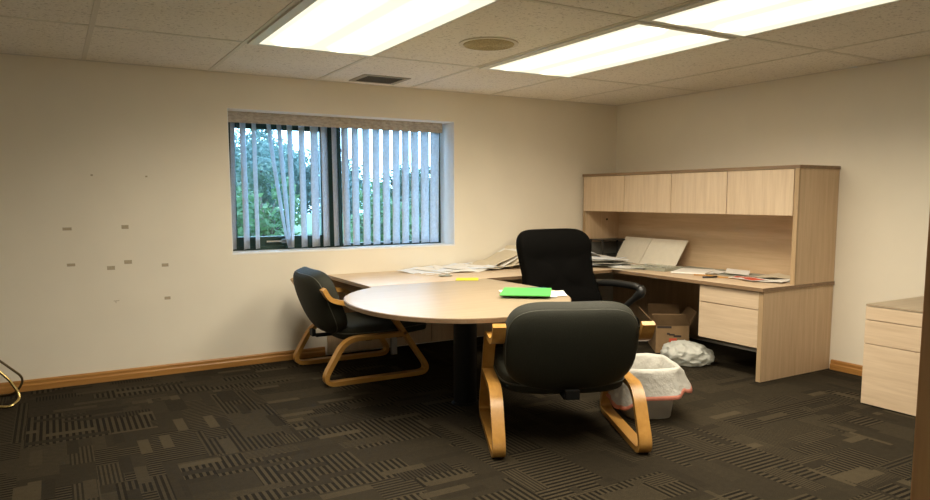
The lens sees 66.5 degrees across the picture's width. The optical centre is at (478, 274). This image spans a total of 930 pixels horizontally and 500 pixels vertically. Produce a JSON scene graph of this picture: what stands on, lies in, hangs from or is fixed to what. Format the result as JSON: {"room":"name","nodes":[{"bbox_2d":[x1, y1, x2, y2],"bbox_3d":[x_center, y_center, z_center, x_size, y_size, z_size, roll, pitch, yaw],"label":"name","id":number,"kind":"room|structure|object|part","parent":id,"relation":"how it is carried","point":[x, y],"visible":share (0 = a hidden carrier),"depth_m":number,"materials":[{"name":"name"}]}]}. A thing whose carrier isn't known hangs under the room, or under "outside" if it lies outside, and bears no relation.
{"room":"private office","nodes":[
{"label":"private office","id":0,"kind":"room"},
{"bbox_2d":[0,54,616,382],"bbox_3d":[-1.504,-0.499,6.525,6.950,2.463,0.361,-4,7,-31],"label":"wall","id":1,"kind":"structure","parent":0,"point":[116,231],"depth_m":5.74,"materials":[{"name":"beige paint"}]},
{"bbox_2d":[0,346,325,394],"bbox_3d":[-2.893,0.800,5.601,3.475,0.082,0.026,-4,7,-31],"label":"baseboard","id":2,"kind":"structure","parent":1,"relation":"attached to","point":[174,368],"depth_m":5.75,"materials":[{"name":"brown wood"}]},
{"bbox_2d":[228,122,440,250],"bbox_3d":[-1.317,-0.866,6.746,2.151,1.208,0.088,-4,7,-31],"label":"window","id":3,"kind":"structure","parent":1,"relation":"in","point":[266,242],"depth_m":6.66,"materials":[{"name":"black metal"}]},
{"bbox_3d":[-1.837,-0.303,6.461,0.190,0.037,0.033,-4,7,-31],"label":"handle","id":4,"kind":"part","parent":3,"relation":"part of","materials":[{"name":"metal"}]},
{"bbox_3d":[-1.791,-0.815,6.482,0.951,1.100,0.050,-4,7,-31],"label":"sash","id":5,"kind":"part","parent":3,"relation":"part of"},
{"bbox_2d":[228,111,441,249],"bbox_3d":[-1.282,-0.863,6.651,2.100,1.189,0.106,-4,7,-31],"label":"vertical blind","id":6,"kind":"object","parent":3,"relation":"attached to","point":[254,118],"visible":0.98,"depth_m":6.70,"materials":[{"name":"fabric"}]},
{"bbox_2d":[227,108,454,254],"bbox_3d":[-1.236,-0.845,6.614,2.151,1.221,0.300,-4,7,-31],"label":"trim","id":7,"kind":"structure","parent":1,"relation":"attached to","point":[447,173],"depth_m":7.04,"materials":[{"name":"paint"}]},
{"bbox_2d":[0,327,915,499],"bbox_3d":[0.812,1.237,2.831,7.550,0.200,9.360,-4,7,-31],"label":"floor","id":8,"kind":"structure","parent":0,"point":[271,430],"depth_m":4.21,"materials":[{"name":"carpet"}]},
{"bbox_2d":[0,360,23,407],"bbox_3d":[-3.719,0.448,4.658,1.175,0.983,0.538,-4,7,-31],"label":"chair","id":9,"kind":"object","parent":8,"relation":"on","point":[8,379],"visible":1,"depth_m":4.96,"materials":[{"name":"brown metal"}]},
{"bbox_2d":[290,267,428,386],"bbox_3d":[-0.995,0.364,5.934,1.014,0.873,0.892,-4,7,-30],"label":"chair","id":10,"kind":"object","parent":8,"relation":"on","point":[316,292],"visible":0.91,"depth_m":5.60,"materials":[{"name":"black fabric"}]},
{"bbox_3d":[-1.302,0.207,5.740,0.306,0.519,0.752,-4,7,-30],"label":"backrest","id":11,"kind":"part","parent":10,"relation":"part of","materials":[{"name":"grey fabric"}]},
{"bbox_3d":[-1.213,0.382,6.286,0.875,0.759,0.072,-4,7,-30],"label":"frame","id":12,"kind":"part","parent":10,"relation":"part of","materials":[{"name":"brown wood"}]},
{"bbox_3d":[-0.803,0.458,5.580,0.875,0.759,0.072,-4,7,-30],"label":"frame","id":13,"kind":"part","parent":10,"relation":"part of","materials":[{"name":"brown wood"}]},
{"bbox_3d":[-0.896,0.416,5.997,0.770,0.161,0.740,-4,7,-30],"label":"seat","id":14,"kind":"part","parent":10,"relation":"part of","materials":[{"name":"grey fabric"}]},
{"bbox_2d":[344,278,570,405],"bbox_3d":[-0.129,0.527,5.038,1.596,0.740,1.767,-4,7,-31],"label":"table","id":15,"kind":"object","parent":8,"relation":"on","point":[464,304],"visible":0.8,"depth_m":4.90,"materials":[{"name":"brown wood"}]},
{"bbox_3d":[-0.092,0.896,5.005,0.200,0.012,0.200,-4,7,-31],"label":"foot plate","id":16,"kind":"part","parent":15,"relation":"part of","materials":[{"name":"black metal"}]},
{"bbox_2d":[525,292,558,296],"bbox_3d":[0.392,0.140,5.087,0.360,0.008,0.270,1,6,11],"label":"loose paper","id":17,"kind":"object","parent":15,"relation":"on","point":[555,294],"visible":0.3,"depth_m":5.00,"materials":[{"name":"white paper"}]},
{"bbox_3d":[0.342,0.130,5.150,0.360,0.008,0.270,-1,6,-7],"label":"loose paper","id":18,"kind":"object","parent":17,"relation":"on","visible":0},
{"bbox_2d":[499,287,551,296],"bbox_3d":[0.343,0.125,5.079,0.350,0.009,0.400,1,6,7],"label":"folder","id":19,"kind":"object","parent":18,"relation":"on","point":[507,291],"visible":1,"depth_m":5.01,"materials":[{"name":"green paper"}]},
{"bbox_2d":[551,290,567,295],"bbox_3d":[0.451,0.136,5.145,0.360,0.009,0.270,0,6,0],"label":"loose paper","id":20,"kind":"object","parent":15,"relation":"on","point":[561,293],"visible":0.25,"depth_m":5.13,"materials":[{"name":"white paper"}]},
{"bbox_2d":[327,267,612,354],"bbox_3d":[-0.043,0.347,6.695,2.543,0.740,1.000,-4,7,-31],"label":"desk","id":21,"kind":"object","parent":8,"relation":"on","point":[353,282],"visible":0.37,"depth_m":6.53,"materials":[{"name":"brown wood"}]},
{"bbox_3d":[-0.925,0.350,6.719,1.055,0.690,0.030,-4,7,-31],"label":"modesty panel","id":22,"kind":"part","parent":21,"relation":"part of","materials":[{"name":"brown wood"}]},
{"bbox_3d":[-0.781,0.383,6.511,0.055,0.710,0.030,-4,7,-31],"label":"support leg","id":23,"kind":"part","parent":21,"relation":"part of","materials":[{"name":"grey metal"}]},
{"bbox_2d":[396,267,440,274],"bbox_3d":[-0.521,-0.032,6.640,0.400,0.035,0.310,5,8,42],"label":"paper sheet","id":24,"kind":"object","parent":21,"relation":"on","point":[413,270],"visible":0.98,"depth_m":6.67,"materials":[{"name":"white paper"}]},
{"bbox_2d":[404,265,452,273],"bbox_3d":[-0.478,-0.041,6.723,0.310,0.042,0.400,-4,7,-34],"label":"paper sheet","id":25,"kind":"object","parent":21,"relation":"on","point":[431,266],"visible":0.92,"depth_m":6.64,"materials":[{"name":"white paper"}]},
{"bbox_2d":[433,264,471,272],"bbox_3d":[-0.249,-0.053,6.766,0.310,0.045,0.400,-2,6,-14],"label":"paper sheet","id":26,"kind":"object","parent":21,"relation":"on","point":[461,267],"visible":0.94,"depth_m":6.81,"materials":[{"name":"white paper"}]},
{"bbox_2d":[415,265,453,273],"bbox_3d":[-0.360,-0.052,6.758,0.400,0.039,0.310,4,8,35],"label":"paper sheet","id":27,"kind":"object","parent":26,"relation":"on","point":[418,268],"visible":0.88,"depth_m":6.76,"materials":[{"name":"white paper"}]},
{"bbox_2d":[433,263,476,271],"bbox_3d":[-0.221,-0.069,6.875,0.310,0.039,0.400,-6,8,-41],"label":"paper sheet","id":28,"kind":"object","parent":26,"relation":"on","point":[452,263],"visible":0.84,"depth_m":7.01,"materials":[{"name":"white paper"}]},
{"bbox_2d":[453,263,494,268],"bbox_3d":[-0.045,-0.084,6.968,0.311,0.031,0.400,-3,7,-24],"label":"paper sheet","id":29,"kind":"object","parent":26,"relation":"on","point":[490,266],"visible":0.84,"depth_m":6.86,"materials":[{"name":"white paper"}]},
{"bbox_2d":[464,260,508,268],"bbox_3d":[0.072,-0.097,6.967,0.400,0.050,0.310,5,8,39],"label":"paper sheet","id":30,"kind":"object","parent":29,"relation":"on","point":[478,262],"visible":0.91,"depth_m":7.06,"materials":[{"name":"white paper"}]},
{"bbox_2d":[484,249,516,265],"bbox_3d":[0.204,-0.165,7.122,0.306,0.143,0.400,-3,7,-24],"label":"folder","id":31,"kind":"object","parent":30,"relation":"on","point":[504,255],"visible":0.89,"depth_m":7.12,"materials":[{"name":"paper"}]},
{"bbox_2d":[443,263,489,271],"bbox_3d":[-0.094,-0.067,6.858,0.400,0.047,0.310,4,7,30],"label":"paper sheet","id":32,"kind":"object","parent":21,"relation":"on","point":[471,265],"visible":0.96,"depth_m":6.85,"materials":[{"name":"white paper"}]},
{"bbox_2d":[456,278,477,280],"bbox_3d":[-0.095,0.041,6.061,0.190,0.003,0.190,0,6,1],"label":"note","id":33,"kind":"object","parent":21,"relation":"on","point":[466,279],"visible":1,"depth_m":6.03,"materials":[{"name":"paper"}]},
{"bbox_2d":[330,267,611,286],"bbox_3d":[-0.035,-0.007,6.665,2.518,0.030,0.994,-4,7,-31],"label":"countertop","id":34,"kind":"structure","parent":21,"relation":"on","point":[383,278],"depth_m":6.29,"materials":[{"name":"brown wood"}]},
{"bbox_3d":[0.003,0.289,7.272,1.092,0.690,0.030,-4,7,-31],"label":"modesty panel","id":35,"kind":"part","parent":21,"relation":"part of","materials":[{"name":"brown wood"}]},
{"bbox_2d":[498,248,517,265],"bbox_3d":[0.258,-0.173,7.139,0.297,0.170,0.400,-4,7,-31],"label":"folder","id":36,"kind":"object","parent":21,"relation":"on","point":[506,262],"visible":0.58,"depth_m":7.01,"materials":[{"name":"white paper"}]},
{"bbox_2d":[505,245,518,267],"bbox_3d":[0.312,-0.184,7.156,0.281,0.192,0.402,-5,8,-38],"label":"folder","id":37,"kind":"object","parent":21,"relation":"on","point":[516,260],"visible":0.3,"depth_m":7.03,"materials":[{"name":"paper"}]},
{"label":"paper sheet","id":38,"kind":"object","parent":21,"relation":"on","visible":0},
{"bbox_2d":[495,262,518,266],"bbox_3d":[0.248,-0.116,7.059,0.310,0.047,0.400,-2,6,-17],"label":"paper sheet","id":39,"kind":"object","parent":38,"relation":"on","point":[517,263],"visible":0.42,"depth_m":6.91,"materials":[{"name":"white paper"}]},
{"bbox_2d":[479,301,655,458],"bbox_3d":[0.483,0.538,4.310,0.892,0.873,1.014,-1,6,-5],"label":"chair","id":40,"kind":"object","parent":8,"relation":"on","point":[566,349],"visible":1,"depth_m":3.88,"materials":[{"name":"black fabric"}]},
{"bbox_3d":[0.076,0.599,4.266,0.072,0.759,0.875,-1,6,-5],"label":"frame","id":41,"kind":"part","parent":40,"relation":"part of","materials":[{"name":"brown wood"}]},
{"bbox_3d":[0.474,0.584,4.430,0.740,0.161,0.770,-1,6,-5],"label":"seat","id":42,"kind":"part","parent":40,"relation":"part of","materials":[{"name":"grey fabric"}]},
{"bbox_3d":[0.514,0.400,3.941,0.752,0.519,0.306,-1,6,-5],"label":"backrest","id":43,"kind":"part","parent":40,"relation":"part of","materials":[{"name":"grey fabric"}]},
{"bbox_3d":[0.893,0.591,4.336,0.072,0.759,0.875,-1,6,-5],"label":"frame","id":44,"kind":"part","parent":40,"relation":"part of","materials":[{"name":"brown wood"}]},
{"bbox_2d":[516,228,645,325],"bbox_3d":[0.827,0.226,5.796,0.968,1.170,0.859,-5,8,-38],"label":"office chair","id":45,"kind":"object","parent":8,"relation":"on","point":[559,259],"visible":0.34,"depth_m":5.97,"materials":[{"name":"black fabric"}]},
{"bbox_3d":[0.658,-0.011,5.996,0.828,0.741,0.295,-4,8,-35],"label":"backrest","id":46,"kind":"part","parent":45,"relation":"part of","materials":[{"name":"black fabric"}]},
{"bbox_3d":[1.133,0.237,6.004,0.264,0.368,0.560,-4,8,-35],"label":"armrest","id":47,"kind":"part","parent":45,"relation":"part of","materials":[{"name":"black plastic"}]},
{"bbox_2d":[606,353,692,418],"bbox_3d":[1.108,0.750,4.780,0.533,0.348,0.615,-1,6,-5],"label":"waste bin","id":48,"kind":"object","parent":8,"relation":"on","point":[663,381],"visible":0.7,"depth_m":4.55,"materials":[{"name":"grey plastic"}]},
{"bbox_2d":[639,303,696,352],"bbox_3d":[1.799,0.512,6.792,0.476,0.384,0.587,0,6,5],"label":"cardboard box","id":49,"kind":"object","parent":8,"relation":"on","point":[671,325],"visible":0.85,"depth_m":6.56,"materials":[{"name":"brown cardboard"}]},
{"bbox_3d":[1.813,0.574,6.788,0.300,0.262,0.460,0,6,5],"label":"panel","id":50,"kind":"part","parent":49,"relation":"part of","materials":[{"name":"brown cardboard"}]},
{"bbox_2d":[660,340,714,366],"bbox_3d":[1.820,0.673,6.176,0.457,0.194,0.420,2,6,16],"label":"plastic bag","id":51,"kind":"object","parent":8,"relation":"on","point":[682,352],"visible":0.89,"depth_m":6.04,"materials":[{"name":"white plastic"}]},
{"bbox_2d":[593,263,834,381],"bbox_3d":[1.874,0.327,6.851,0.908,0.740,2.702,-4,7,-31],"label":"desk","id":52,"kind":"object","parent":8,"relation":"on","point":[789,326],"visible":0.87,"depth_m":5.78,"materials":[{"name":"brown wood"}]},
{"bbox_2d":[590,238,624,256],"bbox_3d":[1.460,-0.278,7.886,0.400,0.240,0.212,-4,7,-31],"label":"desk tray","id":53,"kind":"object","parent":52,"relation":"on","point":[611,248],"visible":0.43,"depth_m":7.93,"materials":[{"name":"black plastic"}]},
{"bbox_3d":[1.346,-0.258,7.704,0.016,0.240,0.016,-4,7,-31],"label":"post","id":54,"kind":"part","parent":53,"relation":"part of","materials":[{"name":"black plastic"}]},
{"bbox_2d":[610,266,642,269],"bbox_3d":[1.449,-0.063,6.969,0.300,0.010,0.400,1,6,7],"label":"sheet","id":55,"kind":"object","parent":52,"relation":"on","point":[612,268],"visible":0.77,"depth_m":6.90,"materials":[{"name":"paper"}]},
{"bbox_2d":[611,263,657,268],"bbox_3d":[1.542,-0.082,7.046,0.340,0.019,0.460,5,7,33],"label":"sheet","id":56,"kind":"object","parent":52,"relation":"on","point":[632,265],"visible":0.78,"depth_m":7.04,"materials":[{"name":"white paper"}]},
{"bbox_2d":[616,236,687,266],"bbox_3d":[1.779,-0.243,7.447,0.232,0.265,0.891,-4,7,-31],"label":"board","id":57,"kind":"object","parent":52,"relation":"on","point":[644,251],"visible":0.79,"depth_m":7.37,"materials":[{"name":"beige cardboard"}]},
{"bbox_2d":[637,265,675,269],"bbox_3d":[1.727,-0.066,6.884,0.280,0.033,0.400,-5,8,-39],"label":"paper","id":58,"kind":"object","parent":52,"relation":"on","point":[661,267],"visible":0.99,"depth_m":6.86,"materials":[{"name":"grey paper"}]},
{"bbox_3d":[2.236,0.293,7.068,0.030,0.660,2.605,-4,7,-31],"label":"panel","id":59,"kind":"part","parent":52,"relation":"part of","materials":[{"name":"brown wood"}]},
{"bbox_2d":[671,268,714,274],"bbox_3d":[1.998,-0.029,6.600,0.310,0.014,0.400,4,7,31],"label":"booklet","id":60,"kind":"object","parent":52,"relation":"on","point":[681,270],"visible":1,"depth_m":6.51,"materials":[{"name":"white paper"}]},
{"bbox_2d":[675,266,725,270],"bbox_3d":[2.132,-0.048,6.843,0.330,0.005,0.500,-4,7,-34],"label":"card","id":61,"kind":"object","parent":52,"relation":"on","point":[686,266],"visible":0.41,"depth_m":6.92,"materials":[{"name":"white paper"}]},
{"bbox_2d":[702,276,716,277],"bbox_3d":[2.005,0.023,6.141,0.133,0.021,0.028,-1,6,-8],"label":"pen","id":62,"kind":"object","parent":52,"relation":"on","point":[702,276],"visible":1,"depth_m":6.13,"materials":[{"name":"black plastic"}]},
{"bbox_2d":[582,165,840,284],"bbox_3d":[2.050,-0.521,6.839,0.525,0.946,2.655,-4,7,-31],"label":"hutch","id":63,"kind":"object","parent":52,"relation":"on","point":[782,219],"visible":0.96,"depth_m":6.43,"materials":[{"name":"brown wood"}]},
{"bbox_3d":[1.387,-0.628,7.962,0.502,0.918,0.038,-4,7,-31],"label":"panel","id":64,"kind":"part","parent":63,"relation":"part of","materials":[{"name":"brown wood"}]},
{"bbox_3d":[1.328,-0.854,7.521,0.020,0.368,0.641,-4,7,-31],"label":"door","id":65,"kind":"part","parent":63,"relation":"part of","materials":[{"name":"brown wood"}]},
{"bbox_3d":[1.660,-0.794,6.971,0.020,0.368,0.635,-4,7,-31],"label":"door","id":66,"kind":"part","parent":63,"relation":"part of","materials":[{"name":"brown wood"}]},
{"bbox_3d":[1.991,-0.735,6.421,0.020,0.368,0.641,-4,7,-31],"label":"door","id":67,"kind":"part","parent":63,"relation":"part of","materials":[{"name":"brown wood"}]},
{"bbox_3d":[2.264,-0.522,6.972,0.021,0.918,2.572,-4,7,-31],"label":"panel","id":68,"kind":"part","parent":63,"relation":"part of","materials":[{"name":"brown wood"}]},
{"bbox_3d":[2.050,-0.978,6.793,0.520,0.028,2.650,-4,7,-31],"label":"panel","id":69,"kind":"part","parent":63,"relation":"part of","materials":[{"name":"brown wood"}]},
{"bbox_3d":[2.325,-0.676,5.868,0.020,0.368,0.642,-4,7,-31],"label":"door","id":70,"kind":"part","parent":63,"relation":"part of","materials":[{"name":"brown wood"}]},
{"bbox_3d":[2.729,-0.388,5.736,0.502,0.918,0.038,-4,7,-31],"label":"panel","id":71,"kind":"part","parent":63,"relation":"part of","materials":[{"name":"brown wood"}]},
{"bbox_2d":[593,263,831,288],"bbox_3d":[1.875,-0.027,6.817,0.902,0.030,2.696,-4,7,-31],"label":"countertop","id":72,"kind":"structure","parent":52,"relation":"on","point":[655,271],"depth_m":6.10,"materials":[{"name":"brown wood"}]},
{"bbox_2d":[694,274,743,279],"bbox_3d":[2.095,0.022,6.168,0.062,0.014,0.499,-5,8,-37],"label":"paper","id":73,"kind":"object","parent":52,"relation":"on","point":[694,274],"visible":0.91,"depth_m":6.17,"materials":[{"name":"brown paper"}]},
{"bbox_3d":[2.030,0.402,5.779,0.020,0.297,0.588,-4,7,-31],"label":"drawer","id":74,"kind":"part","parent":52,"relation":"part of","materials":[{"name":"brown wood"}]},
{"bbox_3d":[2.029,0.178,5.754,0.020,0.141,0.588,-4,7,-31],"label":"drawer","id":75,"kind":"part","parent":52,"relation":"part of","materials":[{"name":"brown wood"}]},
{"bbox_2d":[711,272,762,276],"bbox_3d":[2.339,-0.003,6.421,0.340,0.006,0.460,-3,7,-26],"label":"card","id":76,"kind":"object","parent":52,"relation":"on","point":[724,273],"visible":0.51,"depth_m":6.37,"materials":[{"name":"white paper"}]},
{"bbox_2d":[708,270,725,273],"bbox_3d":[2.156,-0.023,6.531,0.260,0.012,0.200,-6,8,-42],"label":"leaflet","id":77,"kind":"object","parent":76,"relation":"on","point":[714,271],"visible":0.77,"depth_m":6.51,"materials":[{"name":"paper"}]},
{"bbox_2d":[725,268,749,275],"bbox_3d":[2.325,-0.023,6.364,0.201,0.040,0.199,3,7,23],"label":"note","id":78,"kind":"object","parent":76,"relation":"on","point":[728,270],"visible":1,"depth_m":6.36,"materials":[{"name":"white paper"}]},
{"bbox_2d":[728,276,758,277],"bbox_3d":[2.272,0.028,6.068,0.220,0.004,0.160,5,8,42],"label":"printed sheet","id":79,"kind":"object","parent":52,"relation":"on","point":[732,276],"visible":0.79,"depth_m":6.07,"materials":[{"name":"white paper"}]},
{"bbox_2d":[739,277,764,280],"bbox_3d":[2.288,0.039,5.926,0.160,0.004,0.220,-2,6,-17],"label":"printed sheet","id":80,"kind":"object","parent":52,"relation":"on","point":[745,278],"visible":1,"depth_m":5.89,"materials":[{"name":"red paper"}]},
{"bbox_2d":[745,277,763,279],"bbox_3d":[2.282,0.037,5.924,0.132,0.001,0.180,-2,6,-17],"label":"print","id":81,"kind":"object","parent":80,"relation":"on","point":[746,278],"depth_m":5.94},
{"bbox_3d":[2.564,0.462,5.733,0.883,0.710,0.041,-4,7,-31],"label":"panel","id":82,"kind":"part","parent":52,"relation":"part of","materials":[{"name":"brown wood"}]},
{"bbox_3d":[2.588,0.037,6.048,0.340,0.006,0.440,-4,7,-34],"label":"card","id":83,"kind":"object","parent":52,"relation":"on","visible":0},
{"bbox_2d":[754,273,789,278],"bbox_3d":[2.545,0.014,6.078,0.340,0.024,0.260,-3,7,-22],"label":"paper","id":84,"kind":"object","parent":83,"relation":"on","point":[776,275],"visible":0.88,"depth_m":6.12,"materials":[{"name":"beige paper"}]},
{"bbox_2d":[759,277,789,281],"bbox_3d":[2.454,0.043,5.921,0.260,0.011,0.360,5,8,39],"label":"paper","id":85,"kind":"object","parent":83,"relation":"on","point":[766,279],"visible":0.78,"depth_m":5.88,"materials":[{"name":"white paper"}]},
{"bbox_2d":[861,296,923,415],"bbox_3d":[3.172,0.562,4.826,0.778,0.706,0.674,-4,7,-31],"label":"file cabinet","id":86,"kind":"object","parent":8,"relation":"on","point":[893,328],"visible":0.87,"depth_m":4.75,"materials":[{"name":"brown wood"}]},
{"bbox_3d":[2.847,0.716,4.647,0.020,0.419,0.672,-4,7,-31],"label":"drawer","id":87,"kind":"part","parent":86,"relation":"part of","materials":[{"name":"brown wood"}]},
{"bbox_3d":[2.846,0.423,4.615,0.020,0.161,0.672,-4,7,-31],"label":"drawer","id":88,"kind":"part","parent":86,"relation":"part of","materials":[{"name":"brown wood"}]},
{"bbox_3d":[2.846,0.294,4.601,0.020,0.088,0.672,-4,7,-31],"label":"drawer","id":89,"kind":"part","parent":86,"relation":"part of","materials":[{"name":"brown wood"}]},
{"bbox_3d":[3.171,0.218,4.789,0.778,0.015,0.674,-4,7,-31],"label":"panel","id":90,"kind":"part","parent":86,"relation":"part of","materials":[{"name":"brown wood"}]},
{"bbox_2d":[0,0,929,104],"bbox_3d":[0.808,-1.410,2.544,7.550,0.200,9.360,-4,7,-31],"label":"ceiling","id":91,"kind":"structure","parent":0,"point":[533,25],"depth_m":4.80,"materials":[{"name":"tile"}]},
{"bbox_2d":[247,0,498,56],"bbox_3d":[-0.705,-1.475,4.170,0.870,0.015,1.761,-4,7,-31],"label":"recessed light","id":92,"kind":"object","parent":91,"relation":"in","point":[365,28],"visible":1,"depth_m":4.14,"materials":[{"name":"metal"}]},
{"bbox_2d":[349,74,410,84],"bbox_3d":[-0.862,-1.697,6.185,0.430,0.008,0.370,-4,7,-31],"label":"ceiling vent","id":93,"kind":"object","parent":91,"relation":"in","point":[367,78],"visible":1,"depth_m":6.16,"materials":[{"name":"metal"}]},
{"bbox_2d":[0,0,929,105],"bbox_3d":[0.386,-1.383,3.254,6.950,0.005,7.000,-4,7,-31],"label":"grid","id":94,"kind":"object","parent":91,"relation":"attached to","point":[96,4],"depth_m":5.08,"materials":[{"name":"metal"}]},
{"bbox_2d":[459,37,518,50],"bbox_3d":[0.069,-1.539,4.758,0.400,0.016,0.400,-4,7,-31],"label":"ceiling speaker","id":95,"kind":"object","parent":91,"relation":"attached to","point":[478,43],"visible":1,"depth_m":4.71,"materials":[{"name":"metal"}]},
{"bbox_2d":[479,20,735,77],"bbox_3d":[0.830,-1.577,5.084,0.870,0.015,1.761,-4,7,-31],"label":"recessed light","id":96,"kind":"object","parent":91,"relation":"in","point":[633,41],"visible":0.9,"depth_m":4.91,"materials":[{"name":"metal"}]},
{"bbox_2d":[639,0,899,37],"bbox_3d":[1.750,-1.412,3.558,0.870,0.015,1.761,-4,7,-31],"label":"recessed light","id":97,"kind":"object","parent":91,"relation":"in","point":[734,18],"visible":1,"depth_m":3.96,"materials":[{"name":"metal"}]},
{"bbox_2d":[616,56,929,367],"bbox_3d":[3.405,-0.384,5.393,0.300,2.463,7.360,-4,7,-31],"label":"wall","id":98,"kind":"structure","parent":0,"point":[872,122],"depth_m":5.78,"materials":[{"name":"beige paint"}]},
{"bbox_2d":[829,359,862,375],"bbox_3d":[4.057,0.950,4.127,0.026,0.082,4.285,-4,7,-31],"label":"baseboard","id":99,"kind":"structure","parent":98,"relation":"attached to","point":[841,366],"depth_m":5.83,"materials":[{"name":"brown wood"}]},
{"bbox_3d":[2.265,0.173,0.274,6.950,2.463,0.300,-4,7,-31],"label":"wall","id":100,"kind":"structure","parent":0,"visible":0},
{"bbox_2d":[910,213,929,499],"bbox_3d":[0.940,0.368,0.461,0.185,2.020,1.305,-4,7,-31],"label":"door","id":101,"kind":"structure","parent":100,"relation":"in","point":[920,484],"depth_m":1.01,"materials":[{"name":"brown wood"}]},
{"label":"outside","id":102,"kind":"structure","parent":0,"visible":0},
{"bbox_2d":[285,213,429,242],"bbox_3d":[-13.116,-3.331,52.070,140.000,0.200,89.500,-4,7,-31],"label":"ground","id":103,"kind":"structure","parent":102,"point":[309,216],"depth_m":54.01,"materials":[{"name":"white"}]},
{"bbox_2d":[235,155,289,236],"bbox_3d":[-8.457,-2.428,25.328,3.941,3.780,3.511,3,7,24],"label":"leafy tree","id":104,"kind":"object","parent":103,"relation":"on","point":[267,182],"visible":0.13,"depth_m":25.03,"materials":[{"name":"green plant"}]},
{"bbox_2d":[235,128,305,217],"bbox_3d":[-11.043,-4.333,34.123,4.900,5.678,5.700,1,6,9],"label":"leafy tree","id":105,"kind":"object","parent":103,"relation":"on","point":[263,158],"visible":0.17,"depth_m":34.09,"materials":[{"name":"green plant"}]},
{"bbox_2d":[235,129,307,172],"bbox_3d":[-13.322,-5.879,42.943,5.796,6.855,6.884,1,6,13],"label":"leafy tree","id":106,"kind":"object","parent":103,"relation":"on","point":[260,130],"visible":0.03,"depth_m":42.31,"materials":[{"name":"green plant"}]},
{"bbox_2d":[236,176,311,236],"bbox_3d":[-4.692,-0.756,14.931,2.107,2.686,2.374,2,7,20],"label":"leafy tree","id":107,"kind":"object","parent":103,"relation":"on","point":[270,225],"visible":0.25,"depth_m":14.77,"materials":[{"name":"green plant"}]},
{"bbox_2d":[280,147,372,219],"bbox_3d":[-8.503,-4.531,38.112,5.540,5.203,5.749,-4,7,-31],"label":"leafy tree","id":108,"kind":"object","parent":103,"relation":"on","point":[308,168],"visible":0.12,"depth_m":37.75,"materials":[{"name":"green plant"}]},
{"bbox_2d":[342,182,420,242],"bbox_3d":[-2.586,-1.272,19.395,1.984,2.746,2.938,3,7,26],"label":"leafy tree","id":109,"kind":"object","parent":103,"relation":"on","point":[371,183],"visible":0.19,"depth_m":19.05,"materials":[{"name":"green plant"}]},
{"bbox_2d":[361,163,429,211],"bbox_3d":[-4.329,-4.362,40.603,5.107,4.321,5.341,-4,7,-31],"label":"leafy tree","id":110,"kind":"object","parent":103,"relation":"on","point":[391,180],"visible":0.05,"depth_m":39.57,"materials":[{"name":"green plant"}]},
{"bbox_2d":[392,194,429,239],"bbox_3d":[-1.988,-1.528,23.432,2.796,2.385,2.928,2,6,15],"label":"leafy tree","id":111,"kind":"object","parent":103,"relation":"on","point":[409,194],"visible":0.07,"depth_m":22.78,"materials":[{"name":"green plant"}]},
{"label":"paper","id":112,"kind":"object","parent":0,"visible":0},
{"bbox_2d":[593,264,621,265],"bbox_3d":[1.229,-0.117,7.258,0.388,0.024,0.460,0,7,-3],"label":"paper","id":113,"kind":"object","parent":112,"relation":"on","point":[593,264],"visible":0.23,"depth_m":7.14,"materials":[{"name":"white paper"}]},
{"label":"paper","id":114,"kind":"object","parent":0,"visible":0},
{"bbox_2d":[592,261,632,263],"bbox_3d":[1.269,-0.134,7.223,0.388,0.020,0.460,-3,7,-28],"label":"paper","id":115,"kind":"object","parent":114,"relation":"on","point":[622,261],"visible":0.42,"depth_m":7.09,"materials":[{"name":"white paper"}]},
{"bbox_2d":[592,260,627,261],"bbox_3d":[1.241,-0.151,7.333,0.388,0.016,0.460,-4,8,-31],"label":"paper","id":116,"kind":"object","parent":115,"relation":"on","point":[615,260],"visible":0.33,"depth_m":7.13,"materials":[{"name":"white paper"}]},
{"label":"paper","id":117,"kind":"object","parent":116,"relation":"on","visible":0},
{"bbox_2d":[592,259,628,260],"bbox_3d":[1.258,-0.159,7.255,0.388,0.018,0.460,-1,6,-16],"label":"paper","id":118,"kind":"object","parent":117,"relation":"on","point":[619,259],"visible":0.34,"depth_m":7.03,"materials":[{"name":"white paper"}]},
{"bbox_2d":[592,254,610,259],"bbox_3d":[1.210,-0.176,7.354,0.388,0.016,0.460,-2,7,-23],"label":"paper","id":119,"kind":"object","parent":118,"relation":"on","point":[593,254],"visible":0.33,"depth_m":7.44,"materials":[{"name":"white paper"}]},
{"bbox_2d":[592,256,625,259],"bbox_3d":[1.228,-0.170,7.232,0.460,0.015,0.388,4,6,31],"label":"paper","id":120,"kind":"object","parent":119,"relation":"on","point":[593,257],"visible":0.64,"depth_m":7.21,"materials":[{"name":"white paper"}]}
]}

